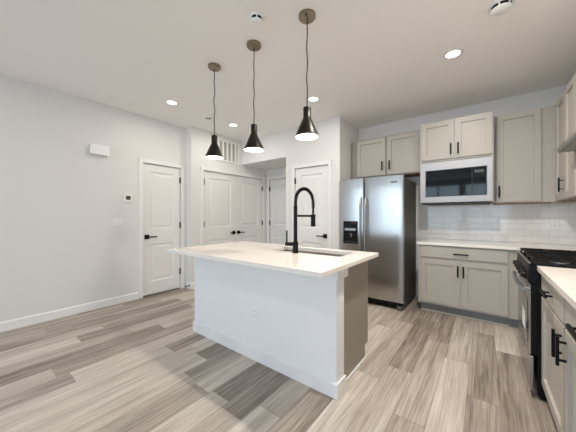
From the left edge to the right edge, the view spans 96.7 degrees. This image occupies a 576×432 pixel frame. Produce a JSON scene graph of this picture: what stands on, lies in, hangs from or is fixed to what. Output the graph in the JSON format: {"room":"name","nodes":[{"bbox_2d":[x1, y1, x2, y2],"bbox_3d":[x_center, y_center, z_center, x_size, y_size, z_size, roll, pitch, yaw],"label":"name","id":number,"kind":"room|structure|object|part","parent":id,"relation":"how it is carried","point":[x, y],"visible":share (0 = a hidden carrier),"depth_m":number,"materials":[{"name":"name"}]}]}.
{"room":"kitchen","nodes":[
{"label":"kitchen","id":0,"kind":"room"},
{"bbox_2d":[0,74,185,321],"bbox_3d":[-4.076,-0.140,1.503,0.140,2.740,7.430,0,0,37],"label":"wall","id":1,"kind":"structure","parent":0,"point":[61,247],"depth_m":3.15,"materials":[{"name":"white paint"}]},
{"bbox_2d":[0,292,138,331],"bbox_3d":[-4.246,1.180,1.155,0.014,0.100,6.671,0,0,37],"label":"baseboard","id":2,"kind":"structure","parent":1,"relation":"attached to","point":[38,318],"depth_m":3.12,"materials":[{"name":"white paint"}]},
{"bbox_2d":[90,143,109,156],"bbox_3d":[-2.500,-0.875,3.401,0.055,0.130,0.210,0,0,37],"label":"door chime","id":3,"kind":"object","parent":1,"relation":"attached to","point":[96,149],"visible":1,"depth_m":3.38,"materials":[{"name":"white plastic"}]},
{"bbox_2d":[113,218,122,226],"bbox_3d":[-2.382,0.090,3.592,0.010,0.116,0.120,0,0,37],"label":"light switch","id":4,"kind":"object","parent":1,"relation":"attached to","point":[117,222],"visible":1,"depth_m":3.58,"materials":[{"name":"white plastic"}]},
{"bbox_2d":[124,194,131,201],"bbox_3d":[-2.305,-0.255,3.683,0.021,0.110,0.106,0,0,37],"label":"thermostat","id":5,"kind":"object","parent":1,"relation":"attached to","point":[127,198],"visible":1,"depth_m":3.67,"materials":[{"name":"white plastic"}]},
{"bbox_2d":[139,158,183,298],"bbox_3d":[-1.997,0.183,4.089,0.018,2.094,0.720,0,0,37],"label":"door frame","id":6,"kind":"structure","parent":1,"relation":"attached to","point":[141,160],"depth_m":3.84,"materials":[{"name":"white paint"}]},
{"bbox_2d":[143,163,180,295],"bbox_3d":[-1.996,0.203,4.098,0.104,2.010,0.612,0,0,37],"label":"door","id":7,"kind":"structure","parent":1,"relation":"in","point":[161,184],"depth_m":4.09,"materials":[{"name":"white paint"}]},
{"bbox_3d":[-2.104,0.320,3.927,0.068,0.066,0.158,0,0,37],"label":"handle","id":8,"kind":"part","parent":7,"relation":"part of","materials":[{"name":"black metal"}]},
{"bbox_2d":[186,126,265,282],"bbox_3d":[-1.178,-0.140,5.134,0.300,2.740,1.860,0,0,37],"label":"wall","id":9,"kind":"structure","parent":0,"point":[198,141],"depth_m":4.40,"materials":[{"name":"white paint"}]},
{"bbox_2d":[186,282,191,288],"bbox_3d":[-1.684,1.180,4.341,0.168,0.100,0.014,0,0,37],"label":"baseboard","id":10,"kind":"structure","parent":9,"relation":"attached to","point":[187,283],"depth_m":4.33,"materials":[{"name":"white paint"}]},
{"bbox_2d":[217,138,238,164],"bbox_3d":[-1.160,-1.232,4.900,0.012,0.405,0.570,0,0,37],"label":"air vent","id":11,"kind":"object","parent":9,"relation":"in","point":[229,150],"visible":0.71,"depth_m":4.95,"materials":[{"name":"white metal"}]},
{"bbox_3d":[-1.222,-1.232,4.818,0.008,0.345,0.036,0,0,37],"label":"blade","id":12,"kind":"part","parent":11,"relation":"part of","materials":[{"name":"white paint"}]},
{"bbox_2d":[201,166,264,244],"bbox_3d":[-1.018,0.183,5.081,0.018,2.094,1.624,0,0,37],"label":"door frame","id":13,"kind":"structure","parent":9,"relation":"attached to","point":[202,167],"depth_m":4.67,"materials":[{"name":"white paint"}]},
{"bbox_2d":[204,171,262,244],"bbox_3d":[-1.019,0.203,5.088,0.104,2.010,1.521,0,0,37],"label":"door","id":14,"kind":"structure","parent":9,"relation":"in","point":[232,203],"depth_m":5.00,"materials":[{"name":"white paint"}]},
{"bbox_2d":[242,130,285,169],"bbox_3d":[-0.264,-1.275,5.142,1.141,0.470,0.736,0,0,37],"label":"wall header","id":15,"kind":"structure","parent":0,"point":[273,156],"depth_m":4.80,"materials":[{"name":"white paint"}]},
{"bbox_2d":[0,287,557,431],"bbox_3d":[-1.462,1.290,0.673,5.620,0.120,9.890,0,0,37],"label":"floor","id":16,"kind":"structure","parent":0,"point":[138,365],"depth_m":1.88,"materials":[{"name":"wood"}]},
{"bbox_2d":[193,257,367,399],"bbox_3d":[-0.123,0.794,2.514,1.704,0.871,0.735,0,0,37],"label":"kitchen island","id":17,"kind":"object","parent":16,"relation":"on","point":[311,331],"visible":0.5,"depth_m":2.04,"materials":[{"name":"white paint"}]},
{"bbox_2d":[251,305,256,320],"bbox_3d":[-0.292,0.830,2.193,0.072,0.116,0.009,0,0,37],"label":"electrical outlet","id":18,"kind":"object","parent":17,"relation":"attached to","point":[253,308],"visible":1,"depth_m":2.19,"materials":[{"name":"white plastic"}]},
{"bbox_3d":[-0.302,1.180,2.280,1.698,0.100,0.144,0,0,37],"label":"baseboard","id":19,"kind":"part","parent":17,"relation":"part of","materials":[{"name":"white paint"}]},
{"bbox_2d":[167,241,378,277],"bbox_3d":[-0.194,0.341,2.389,1.737,0.033,1.001,0,0,37],"label":"island countertop","id":20,"kind":"structure","parent":17,"relation":"on","point":[269,256],"depth_m":2.05,"materials":[{"name":"white stone"}]},
{"bbox_2d":[285,187,315,252],"bbox_3d":[0.130,0.031,2.311,0.321,0.586,0.107,0,0,-28],"label":"faucet","id":21,"kind":"object","parent":20,"relation":"on","point":[294,243],"visible":1,"depth_m":2.26,"materials":[{"name":"black metal"}]},
{"bbox_3d":[0.013,0.197,2.266,0.074,0.136,0.033,0,0,18],"label":"lever handle","id":22,"kind":"part","parent":21,"relation":"part of","materials":[{"name":"black metal"}]},
{"bbox_3d":[0.065,0.067,2.248,0.033,0.315,0.033,0,0,37],"label":"post","id":23,"kind":"part","parent":21,"relation":"part of","materials":[{"name":"black metal"}]},
{"bbox_3d":[0.164,-0.001,2.336,0.244,0.026,0.046,0,0,-43],"label":"support arm","id":24,"kind":"part","parent":21,"relation":"part of","materials":[{"name":"black metal"}]},
{"bbox_2d":[280,249,343,256],"bbox_3d":[0.197,0.471,2.387,0.822,0.228,0.352,0,0,37],"label":"sink","id":25,"kind":"object","parent":20,"relation":"in","point":[327,254],"visible":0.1,"depth_m":2.52,"materials":[{"name":"silver metal"}]},
{"bbox_3d":[0.376,0.396,1.777,0.016,0.073,0.167,0,0,37],"label":"cap trim","id":26,"kind":"part","parent":17,"relation":"part of","materials":[{"name":"white paint"}]},
{"bbox_3d":[0.529,1.223,2.030,0.012,0.014,0.469,0,0,37],"label":"shoe moulding","id":27,"kind":"part","parent":17,"relation":"part of","materials":[{"name":"white paint"}]},
{"bbox_2d":[339,174,415,310],"bbox_3d":[1.331,0.343,3.825,0.907,1.775,0.837,0,0,37],"label":"refrigerator","id":28,"kind":"object","parent":16,"relation":"on","point":[377,214],"visible":0.81,"depth_m":3.47,"materials":[{"name":"grey metal"}]},
{"bbox_3d":[0.923,0.296,3.727,0.379,1.657,0.060,0,0,37],"label":"freezer door","id":29,"kind":"part","parent":28,"relation":"part of","materials":[{"name":"silver metal"}]},
{"bbox_3d":[1.018,0.205,3.586,0.025,0.944,0.076,0,0,37],"label":"handle","id":30,"kind":"part","parent":28,"relation":"part of","materials":[{"name":"silver metal"}]},
{"bbox_3d":[1.072,0.205,3.545,0.025,0.944,0.076,0,0,37],"label":"handle","id":31,"kind":"part","parent":28,"relation":"part of","materials":[{"name":"silver metal"}]},
{"bbox_3d":[1.287,0.296,3.448,0.518,1.657,0.060,0,0,37],"label":"fridge door","id":32,"kind":"part","parent":28,"relation":"part of","materials":[{"name":"silver metal"}]},
{"bbox_2d":[418,244,509,326],"bbox_3d":[2.223,0.798,3.277,0.905,0.864,0.658,0,0,37],"label":"base cabinet","id":33,"kind":"object","parent":16,"relation":"on","point":[464,282],"visible":0.99,"depth_m":3.02,"materials":[{"name":"beige paint"}]},
{"bbox_3d":[1.882,0.817,3.181,0.422,0.546,0.020,0,0,37],"label":"door","id":34,"kind":"part","parent":33,"relation":"part of","materials":[{"name":"beige paint"}]},
{"bbox_3d":[2.055,0.451,3.049,0.857,0.132,0.020,0,0,37],"label":"drawer","id":35,"kind":"part","parent":33,"relation":"part of","materials":[{"name":"beige paint"}]},
{"bbox_3d":[2.106,1.220,3.108,0.885,0.020,0.015,0,0,37],"label":"shoe moulding","id":36,"kind":"part","parent":33,"relation":"part of","materials":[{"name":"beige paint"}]},
{"bbox_3d":[2.229,0.817,2.916,0.420,0.546,0.020,0,0,37],"label":"door","id":37,"kind":"part","parent":33,"relation":"part of","materials":[{"name":"beige paint"}]},
{"bbox_2d":[510,250,517,327],"bbox_3d":[2.716,0.798,2.597,0.704,0.864,1.137,0,0,37],"label":"base cabinet","id":38,"kind":"object","parent":16,"relation":"on","point":[513,253],"visible":0.11,"depth_m":2.77,"materials":[{"name":"beige paint"}]},
{"bbox_2d":[417,238,575,251],"bbox_3d":[2.351,0.347,2.872,1.621,0.034,1.143,0,0,37],"label":"countertop","id":39,"kind":"structure","parent":38,"relation":"on","point":[427,241],"depth_m":2.96,"materials":[{"name":"white stone"}]},
{"bbox_2d":[512,248,575,399],"bbox_3d":[2.115,0.758,1.845,0.736,0.944,0.762,0,0,37],"label":"gas range","id":40,"kind":"object","parent":16,"relation":"on","point":[528,281],"visible":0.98,"depth_m":1.77,"materials":[{"name":"black metal"}]},
{"bbox_3d":[1.846,0.505,2.052,0.058,0.025,0.664,0,0,37],"label":"handle","id":41,"kind":"part","parent":40,"relation":"part of","materials":[{"name":"silver metal"}]},
{"bbox_3d":[1.673,0.415,1.817,0.037,0.054,0.054,0,0,37],"label":"knob","id":42,"kind":"part","parent":40,"relation":"part of","materials":[{"name":"black plastic"}]},
{"bbox_3d":[1.867,0.317,2.035,0.010,0.010,0.762,0,0,37],"label":"trim","id":43,"kind":"part","parent":40,"relation":"part of","materials":[{"name":"silver metal"}]},
{"bbox_3d":[1.876,1.062,2.029,0.020,0.235,0.758,0,0,37],"label":"drawer","id":44,"kind":"part","parent":40,"relation":"part of","materials":[{"name":"silver metal"}]},
{"bbox_3d":[1.879,0.391,2.026,0.048,0.138,0.762,0,0,37],"label":"control panel","id":45,"kind":"part","parent":40,"relation":"part of","materials":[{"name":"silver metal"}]},
{"bbox_3d":[1.885,0.700,2.022,0.032,0.470,0.754,0,0,37],"label":"oven door","id":46,"kind":"part","parent":40,"relation":"part of","materials":[{"name":"black metal"}]},
{"bbox_2d":[521,252,575,268],"bbox_3d":[2.139,0.329,1.827,0.675,0.013,0.762,0,0,37],"label":"cooktop","id":47,"kind":"object","parent":40,"relation":"in","point":[531,264],"depth_m":1.74,"materials":[{"name":"black metal"}]},
{"bbox_3d":[1.864,0.317,1.760,0.100,0.010,0.100,0,0,37],"label":"burner","id":48,"kind":"part","parent":40,"relation":"part of","materials":[{"name":"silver metal"}]},
{"bbox_2d":[540,275,566,431],"bbox_3d":[1.722,0.798,1.271,0.661,0.864,0.611,0,0,37],"label":"base cabinet","id":49,"kind":"object","parent":16,"relation":"on","point":[552,302],"visible":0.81,"depth_m":1.42,"materials":[{"name":"beige paint"}]},
{"bbox_3d":[1.474,0.445,1.461,0.036,0.016,0.150,0,0,37],"label":"handle","id":50,"kind":"part","parent":49,"relation":"part of","materials":[{"name":"black metal"}]},
{"bbox_3d":[1.496,0.448,1.444,0.020,0.135,0.591,0,0,37],"label":"drawer","id":51,"kind":"part","parent":49,"relation":"part of","materials":[{"name":"beige paint"}]},
{"bbox_3d":[1.316,0.625,1.255,0.036,0.135,0.017,0,0,37],"label":"handle","id":52,"kind":"part","parent":49,"relation":"part of","materials":[{"name":"black metal"}]},
{"bbox_2d":[555,300,575,431],"bbox_3d":[1.351,0.798,0.786,0.661,0.864,0.610,0,0,37],"label":"base cabinet","id":53,"kind":"object","parent":16,"relation":"on","point":[570,312],"visible":0.87,"depth_m":1.15,"materials":[{"name":"beige paint"}]},
{"bbox_2d":[537,266,575,309],"bbox_3d":[1.539,0.347,1.014,0.651,0.034,1.242,0,0,37],"label":"countertop","id":54,"kind":"structure","parent":53,"relation":"on","point":[563,280],"depth_m":1.33,"materials":[{"name":"white stone"}]},
{"bbox_3d":[1.260,0.625,1.182,0.036,0.135,0.017,0,0,37],"label":"handle","id":55,"kind":"part","parent":53,"relation":"part of","materials":[{"name":"black metal"}]},
{"bbox_3d":[1.125,0.448,0.959,0.020,0.135,0.590,0,0,37],"label":"drawer","id":56,"kind":"part","parent":53,"relation":"part of","materials":[{"name":"beige paint"}]},
{"bbox_3d":[1.102,0.445,0.976,0.036,0.016,0.150,0,0,37],"label":"handle","id":57,"kind":"part","parent":53,"relation":"part of","materials":[{"name":"black metal"}]},
{"bbox_3d":[1.125,0.815,0.959,0.020,0.570,0.590,0,0,37],"label":"door","id":58,"kind":"part","parent":53,"relation":"part of","materials":[{"name":"beige paint"}]},
{"bbox_2d":[0,0,575,141],"bbox_3d":[-1.462,-1.570,0.673,5.620,0.120,9.890,0,0,37],"label":"ceiling","id":59,"kind":"structure","parent":0,"point":[371,63],"depth_m":2.42,"materials":[{"name":"white paint"}]},
{"bbox_2d":[165,100,178,104],"bbox_3d":[-1.543,-1.507,3.405,0.172,0.006,0.172,0,0,37],"label":"recessed light","id":60,"kind":"object","parent":59,"relation":"in","point":[170,102],"visible":1,"depth_m":3.40,"materials":[{"name":"white paint"}]},
{"bbox_2d":[205,62,223,159],"bbox_3d":[-0.742,-1.049,2.579,0.181,0.922,0.181,0,0,20],"label":"pendant lamp","id":61,"kind":"object","parent":59,"relation":"hanging from","point":[214,152],"visible":1,"depth_m":2.55,"materials":[{"name":"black metal"}]},
{"bbox_3d":[-0.742,-1.147,2.579,0.017,0.674,0.013,0,0,-2],"label":"cord","id":62,"kind":"part","parent":61,"relation":"part of","materials":[{"name":"black plastic"}]},
{"bbox_3d":[-0.742,-0.699,2.579,0.181,0.222,0.181,0,0,20],"label":"lamp shade","id":63,"kind":"part","parent":61,"relation":"part of","materials":[{"name":"black metal"}]},
{"bbox_2d":[228,123,238,126],"bbox_3d":[-0.906,-1.507,4.245,0.172,0.006,0.172,0,0,37],"label":"recessed light","id":64,"kind":"object","parent":59,"relation":"in","point":[229,124],"visible":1,"depth_m":4.22,"materials":[{"name":"white paint"}]},
{"bbox_2d":[244,40,263,152],"bbox_3d":[-0.300,-1.045,2.252,0.181,0.930,0.181,0,0,-31],"label":"pendant lamp","id":65,"kind":"object","parent":59,"relation":"hanging from","point":[253,144],"visible":1,"depth_m":2.22,"materials":[{"name":"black metal"}]},
{"bbox_3d":[-0.300,-0.691,2.252,0.181,0.222,0.181,0,0,-31],"label":"lamp shade","id":66,"kind":"part","parent":65,"relation":"part of","materials":[{"name":"black metal"}]},
{"bbox_3d":[-0.300,-1.143,2.252,0.013,0.682,0.017,0,0,36],"label":"cord","id":67,"kind":"part","parent":65,"relation":"part of","materials":[{"name":"black plastic"}]},
{"bbox_2d":[249,12,263,26],"bbox_3d":[-0.240,-1.486,1.947,0.110,0.047,0.110,0,0,37],"label":"smoke detector","id":68,"kind":"object","parent":59,"relation":"attached to","point":[256,19],"visible":1,"depth_m":1.92,"materials":[{"name":"white plastic"}]},
{"bbox_3d":[-0.240,-1.504,1.947,0.110,0.013,0.110,0,0,37],"label":"plate","id":69,"kind":"part","parent":68,"relation":"part of","materials":[{"name":"white plastic"}]},
{"bbox_2d":[295,8,318,140],"bbox_3d":[0.143,-1.052,1.924,0.181,0.917,0.181,0,0,19],"label":"pendant lamp","id":70,"kind":"object","parent":59,"relation":"hanging from","point":[307,131],"visible":1,"depth_m":1.90,"materials":[{"name":"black metal"}]},
{"bbox_3d":[0.143,-0.704,1.924,0.181,0.222,0.181,0,0,19],"label":"lamp shade","id":71,"kind":"part","parent":70,"relation":"part of","materials":[{"name":"black metal"}]},
{"bbox_3d":[0.143,-1.149,1.924,0.013,0.669,0.017,0,0,-4],"label":"cord","id":72,"kind":"part","parent":70,"relation":"part of","materials":[{"name":"black plastic"}]},
{"bbox_2d":[308,96,319,101],"bbox_3d":[0.328,-1.507,3.300,0.172,0.006,0.172,0,0,37],"label":"recessed light","id":73,"kind":"object","parent":59,"relation":"in","point":[311,98],"visible":0.96,"depth_m":3.28,"materials":[{"name":"white paint"}]},
{"bbox_2d":[442,48,463,59],"bbox_3d":[1.536,-1.507,2.382,0.172,0.006,0.172,0,0,37],"label":"recessed light","id":74,"kind":"object","parent":59,"relation":"in","point":[453,53],"visible":1,"depth_m":2.37,"materials":[{"name":"white paint"}]},
{"bbox_2d":[488,0,514,16],"bbox_3d":[1.524,-1.486,1.831,0.144,0.047,0.144,0,0,37],"label":"smoke detector","id":75,"kind":"object","parent":59,"relation":"attached to","point":[499,7],"visible":1,"depth_m":1.81,"materials":[{"name":"white plastic"}]},
{"bbox_2d":[286,116,343,248],"bbox_3d":[0.417,-0.140,4.245,1.032,2.740,0.140,0,0,37],"label":"wall","id":76,"kind":"structure","parent":0,"point":[329,145],"depth_m":4.05,"materials":[{"name":"white paint"}]},
{"bbox_2d":[294,165,327,247],"bbox_3d":[0.365,0.203,4.191,0.656,2.010,0.104,0,0,37],"label":"door","id":77,"kind":"structure","parent":76,"relation":"in","point":[315,179],"depth_m":4.18,"materials":[{"name":"white paint"}]},
{"bbox_2d":[292,160,331,248],"bbox_3d":[0.369,0.183,4.183,0.764,2.094,0.018,0,0,37],"label":"door frame","id":78,"kind":"structure","parent":76,"relation":"attached to","point":[329,162],"depth_m":3.97,"materials":[{"name":"white paint"}]},
{"bbox_2d":[344,119,358,179],"bbox_3d":[1.003,-0.140,4.260,0.120,2.740,0.596,0,0,37],"label":"wall","id":79,"kind":"structure","parent":0,"point":[351,133],"depth_m":4.12,"materials":[{"name":"white paint"}]},
{"bbox_2d":[266,85,575,296],"bbox_3d":[1.526,-0.140,4.318,4.986,2.740,0.148,0,0,37],"label":"wall","id":80,"kind":"structure","parent":0,"point":[523,223],"depth_m":3.36,"materials":[{"name":"white paint"}]},
{"bbox_2d":[267,175,285,242],"bbox_3d":[-0.097,0.183,5.466,0.924,2.094,0.018,0,0,37],"label":"door frame","id":81,"kind":"structure","parent":80,"relation":"attached to","point":[283,176],"depth_m":5.71,"materials":[{"name":"white paint"}]},
{"bbox_2d":[269,178,285,244],"bbox_3d":[-0.100,0.203,5.475,0.816,2.010,0.104,0,0,37],"label":"door","id":82,"kind":"structure","parent":80,"relation":"in","point":[277,222],"depth_m":5.59,"materials":[{"name":"white paint"}]},
{"bbox_2d":[352,130,419,178],"bbox_3d":[1.538,-0.900,3.979,1.025,0.603,0.381,0,0,37],"label":"upper cabinet","id":83,"kind":"object","parent":80,"relation":"attached to","point":[395,154],"visible":0.9,"depth_m":3.82,"materials":[{"name":"beige wood"}]},
{"bbox_3d":[1.290,-0.901,3.987,0.442,0.562,0.020,0,0,37],"label":"door","id":84,"kind":"part","parent":83,"relation":"part of","materials":[{"name":"beige paint"}]},
{"bbox_3d":[1.664,-0.901,3.701,0.447,0.562,0.020,0,0,37],"label":"door","id":85,"kind":"part","parent":83,"relation":"part of","materials":[{"name":"beige paint"}]},
{"bbox_2d":[420,111,493,205],"bbox_3d":[2.193,-0.678,3.345,0.760,1.048,0.591,0,0,37],"label":"upper cabinet","id":86,"kind":"object","parent":80,"relation":"attached to","point":[471,136],"visible":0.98,"depth_m":3.12,"materials":[{"name":"beige paint"}]},
{"bbox_3d":[1.917,-0.431,3.592,0.020,0.522,0.535,0,0,37],"label":"panel","id":87,"kind":"part","parent":86,"relation":"part of","materials":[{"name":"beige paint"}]},
{"bbox_3d":[1.899,-0.953,3.256,0.356,0.474,0.020,0,0,37],"label":"door","id":88,"kind":"part","parent":86,"relation":"part of","materials":[{"name":"beige paint"}]},
{"bbox_2d":[422,201,490,205],"bbox_3d":[2.211,-0.162,3.367,0.720,0.016,0.535,0,0,37],"label":"shelf","id":89,"kind":"object","parent":86,"relation":"attached to","point":[481,202],"depth_m":3.19,"materials":[{"name":"grey"}]},
{"bbox_2d":[421,156,492,202],"bbox_3d":[2.178,-0.430,3.325,0.740,0.516,0.472,0,0,37],"label":"microwave","id":90,"kind":"object","parent":86,"relation":"in","point":[464,180],"visible":1,"depth_m":3.11,"materials":[{"name":"grey metal"}]},
{"bbox_3d":[1.988,-0.412,3.183,0.486,0.328,0.008,0,0,37],"label":"door","id":91,"kind":"part","parent":90,"relation":"part of","materials":[{"name":"black glass"}]},
{"bbox_3d":[2.236,-0.412,2.993,0.136,0.328,0.008,0,0,37],"label":"control panel","id":92,"kind":"part","parent":90,"relation":"part of","materials":[{"name":"black glass"}]},
{"bbox_3d":[2.193,-0.953,3.031,0.354,0.474,0.020,0,0,37],"label":"door","id":93,"kind":"part","parent":86,"relation":"part of","materials":[{"name":"beige paint"}]},
{"bbox_3d":[2.504,-0.431,3.142,0.020,0.522,0.535,0,0,37],"label":"panel","id":94,"kind":"part","parent":86,"relation":"part of","materials":[{"name":"beige paint"}]},
{"bbox_2d":[493,105,554,204],"bbox_3d":[2.768,-0.675,3.034,0.522,1.054,0.376,0,0,37],"label":"upper cabinet","id":95,"kind":"object","parent":80,"relation":"attached to","point":[524,141],"visible":0.99,"depth_m":2.91,"materials":[{"name":"beige paint"}]},
{"bbox_3d":[2.649,-0.678,2.947,0.380,1.020,0.020,0,0,37],"label":"door","id":96,"kind":"part","parent":95,"relation":"part of","materials":[{"name":"beige paint"}]},
{"bbox_2d":[551,219,558,228],"bbox_3d":[3.124,0.090,2.995,0.072,0.116,0.009,0,0,37],"label":"electrical outlet","id":97,"kind":"object","parent":80,"relation":"attached to","point":[554,222],"visible":1,"depth_m":2.99,"materials":[{"name":"white plastic"}]},
{"bbox_2d":[555,73,575,202],"bbox_3d":[2.851,-0.675,2.488,0.374,1.054,1.147,0,0,37],"label":"upper cabinet","id":98,"kind":"object","parent":80,"relation":"attached to","point":[565,106],"visible":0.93,"depth_m":2.37,"materials":[{"name":"beige paint"}]},
{"bbox_3d":[2.725,-0.678,2.555,0.020,1.020,0.370,0,0,37],"label":"door","id":99,"kind":"part","parent":98,"relation":"part of","materials":[{"name":"beige paint"}]},
{"bbox_3d":[2.611,-0.300,2.453,0.036,0.135,0.017,0,0,37],"label":"handle","id":100,"kind":"part","parent":98,"relation":"part of","materials":[{"name":"black metal"}]},
{"bbox_3d":[2.503,-0.678,2.265,0.020,1.020,0.348,0,0,37],"label":"door","id":101,"kind":"part","parent":98,"relation":"part of","materials":[{"name":"beige paint"}]},
{"bbox_3d":[0.586,-0.140,-0.896,0.140,2.740,9.290,0,0,37],"label":"wall","id":102,"kind":"structure","parent":0,"visible":0},
{"bbox_3d":[2.269,-0.903,1.728,0.374,0.597,0.766,0,0,37],"label":"upper cabinet","id":103,"kind":"object","parent":102,"relation":"attached to","visible":0},
{"bbox_2d":[557,132,575,152],"bbox_3d":[2.241,-0.570,1.749,0.442,0.067,0.762,0,0,37],"label":"range hood","id":104,"kind":"object","parent":103,"relation":"attached to","point":[569,145],"visible":1,"depth_m":1.97,"materials":[{"name":"silver metal"}]},
{"bbox_3d":[2.242,-0.538,1.748,0.420,0.004,0.742,0,0,37],"label":"filter panel","id":105,"kind":"part","parent":104,"relation":"part of","materials":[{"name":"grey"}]}
]}

